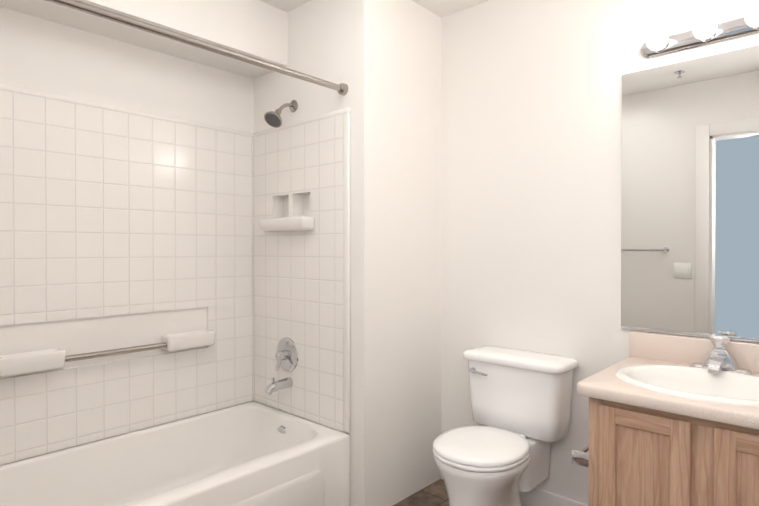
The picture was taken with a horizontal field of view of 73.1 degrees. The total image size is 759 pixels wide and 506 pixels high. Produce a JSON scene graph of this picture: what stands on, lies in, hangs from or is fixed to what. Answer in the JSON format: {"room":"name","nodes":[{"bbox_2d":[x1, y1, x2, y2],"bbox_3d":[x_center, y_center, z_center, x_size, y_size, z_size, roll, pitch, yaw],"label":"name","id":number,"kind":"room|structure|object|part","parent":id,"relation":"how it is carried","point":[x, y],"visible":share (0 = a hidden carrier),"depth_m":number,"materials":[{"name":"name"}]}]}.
{"room":"bathroom","nodes":[
{"label":"bathroom","id":0,"kind":"room"},
{"bbox_2d":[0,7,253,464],"bbox_3d":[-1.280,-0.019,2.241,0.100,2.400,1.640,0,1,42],"label":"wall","id":1,"kind":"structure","parent":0,"point":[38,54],"depth_m":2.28,"materials":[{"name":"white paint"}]},
{"bbox_2d":[0,84,349,464],"bbox_3d":[-0.902,0.082,2.016,0.762,1.458,1.573,0,1,42],"label":"shower tile surround","id":2,"kind":"object","parent":1,"relation":"attached to","point":[155,269],"visible":1,"depth_m":2.35,"materials":[{"name":"tile"}]},
{"bbox_2d":[264,337,297,394],"bbox_3d":[-0.516,0.559,2.534,0.174,0.265,0.149,0,1,42],"label":"tub faucet","id":3,"kind":"object","parent":2,"relation":"attached to","point":[286,355],"visible":1,"depth_m":2.54,"materials":[{"name":"silver metal"}]},
{"bbox_2d":[0,0,286,78],"bbox_3d":[-1.092,-1.083,2.142,0.300,0.270,1.520,0,1,42],"label":"soffit","id":4,"kind":"structure","parent":0,"point":[256,28],"depth_m":2.30,"materials":[{"name":"white paint"}]},
{"bbox_2d":[254,0,441,505],"bbox_3d":[-0.219,-0.023,2.775,0.943,2.400,0.580,0,1,42],"label":"wall","id":5,"kind":"structure","parent":0,"point":[382,59],"depth_m":2.41,"materials":[{"name":"white paint"}]},
{"bbox_2d":[264,100,297,127],"bbox_3d":[-0.480,-0.689,2.498,0.092,0.157,0.171,0,1,42],"label":"shower head","id":6,"kind":"object","parent":5,"relation":"attached to","point":[273,119],"visible":1,"depth_m":2.48},
{"bbox_2d":[259,0,487,17],"bbox_3d":[-0.041,-1.243,1.570,2.860,0.060,2.340,0,1,42],"label":"ceiling","id":7,"kind":"structure","parent":0,"point":[442,8],"depth_m":2.52,"materials":[{"name":"white paint"}]},
{"bbox_2d":[393,479,448,505],"bbox_3d":[-0.366,1.220,1.102,3.200,0.060,3.700,0,1,42],"label":"floor","id":8,"kind":"structure","parent":0,"point":[434,493],"depth_m":2.47,"materials":[{"name":"tile"}]},
{"bbox_2d":[0,401,349,505],"bbox_3d":[-0.918,0.998,1.999,0.768,0.370,1.516,0,1,42],"label":"bathtub","id":9,"kind":"object","parent":8,"relation":"on","point":[253,453],"visible":1,"depth_m":2.21,"materials":[{"name":"white ceramic"}]},
{"bbox_3d":[-0.638,1.030,1.742,0.007,0.230,1.200,0,1,43],"label":"panel","id":10,"kind":"part","parent":9,"relation":"part of","materials":[{"name":"white ceramic"}]},
{"bbox_2d":[433,345,577,505],"bbox_3d":[0.476,0.812,2.109,0.474,0.741,0.617,0,1,42],"label":"toilet","id":11,"kind":"object","parent":8,"relation":"on","point":[521,404],"visible":1,"depth_m":2.10,"materials":[{"name":"white ceramic"}]},
{"bbox_3d":[0.438,0.526,2.269,0.097,0.028,0.030,0,1,43],"label":"handle","id":12,"kind":"part","parent":11,"relation":"part of","materials":[{"name":"silver metal"}]},
{"bbox_3d":[0.406,0.765,2.032,0.356,0.046,0.409,0,1,43],"label":"seat","id":13,"kind":"part","parent":11,"relation":"part of","materials":[{"name":"white plastic"}]},
{"bbox_3d":[0.612,0.629,2.256,0.440,0.295,0.188,0,1,43],"label":"tank","id":14,"kind":"part","parent":11,"relation":"part of","materials":[{"name":"white ceramic"}]},
{"bbox_3d":[0.610,0.462,2.253,0.474,0.043,0.220,0,1,43],"label":"lid","id":15,"kind":"part","parent":11,"relation":"part of","materials":[{"name":"white ceramic"}]},
{"bbox_2d":[572,331,758,505],"bbox_3d":[1.032,0.737,1.634,0.743,0.898,0.574,0,1,42],"label":"bathroom vanity","id":16,"kind":"object","parent":8,"relation":"on","point":[673,420],"visible":1,"depth_m":1.53,"materials":[{"name":"brown wood"}]},
{"bbox_3d":[0.783,0.770,1.525,0.154,0.498,0.008,0,1,43],"label":"door panel","id":17,"kind":"part","parent":16,"relation":"part of","materials":[{"name":"brown wood"}]},
{"bbox_2d":[577,331,758,429],"bbox_3d":[1.058,0.381,1.608,0.673,0.134,0.574,0,1,43],"label":"countertop","id":18,"kind":"structure","parent":16,"relation":"on","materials":[{"name":"laminate"}]},
{"bbox_2d":[616,365,758,406],"bbox_3d":[1.020,0.480,1.603,0.518,0.162,0.418,0,1,43],"label":"sink","id":19,"kind":"object","parent":18,"relation":"in","point":[725,386],"depth_m":1.70,"materials":[{"name":"white ceramic"}]},
{"bbox_2d":[690,334,752,374],"bbox_3d":[1.158,0.349,1.753,0.184,0.124,0.154,0,1,43],"label":"faucet","id":20,"kind":"object","parent":18,"relation":"on","point":[717,355],"depth_m":1.77,"materials":[{"name":"silver metal"}]},
{"bbox_3d":[1.008,0.772,1.319,0.154,0.498,0.008,0,1,43],"label":"door panel","id":21,"kind":"part","parent":16,"relation":"part of","materials":[{"name":"brown wood"}]},
{"bbox_2d":[442,0,758,504],"bbox_3d":[0.710,-0.020,2.384,2.840,2.400,0.100,0,1,42],"label":"wall","id":22,"kind":"structure","parent":0,"point":[531,160],"depth_m":2.29,"materials":[{"name":"white paint"}]},
{"bbox_2d":[440,473,587,505],"bbox_3d":[0.671,1.121,2.353,0.952,0.118,0.013,0,1,42],"label":"baseboard","id":23,"kind":"structure","parent":22,"relation":"attached to","point":[535,496],"depth_m":2.29,"materials":[{"name":"white paint"}]},
{"bbox_2d":[621,45,758,342],"bbox_3d":[1.248,-0.203,1.815,0.739,1.024,0.010,0,1,42],"label":"mirror","id":24,"kind":"object","parent":22,"relation":"attached to","point":[690,206],"visible":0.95,"depth_m":1.90,"materials":[{"name":"clear glass"}]},
{"bbox_2d":[640,2,758,57],"bbox_3d":[1.216,-0.794,1.769,0.610,0.080,0.114,0,1,42],"label":"sconce","id":25,"kind":"object","parent":22,"relation":"attached to","point":[706,30],"visible":1,"depth_m":1.82,"materials":[{"name":"silver metal"}]},
{"bbox_3d":[-1.139,-0.009,1.081,1.675,2.400,0.120,0,1,42],"label":"wall","id":26,"kind":"structure","parent":0,"visible":0},
{"bbox_2d":[45,0,347,95],"bbox_3d":[-0.673,-0.736,1.760,0.054,0.054,1.518,0,1,42],"label":"shower rod","id":27,"kind":"object","parent":26,"relation":"attached to","point":[340,88],"visible":1,"depth_m":1.77,"materials":[{"name":"silver metal"}]}
]}

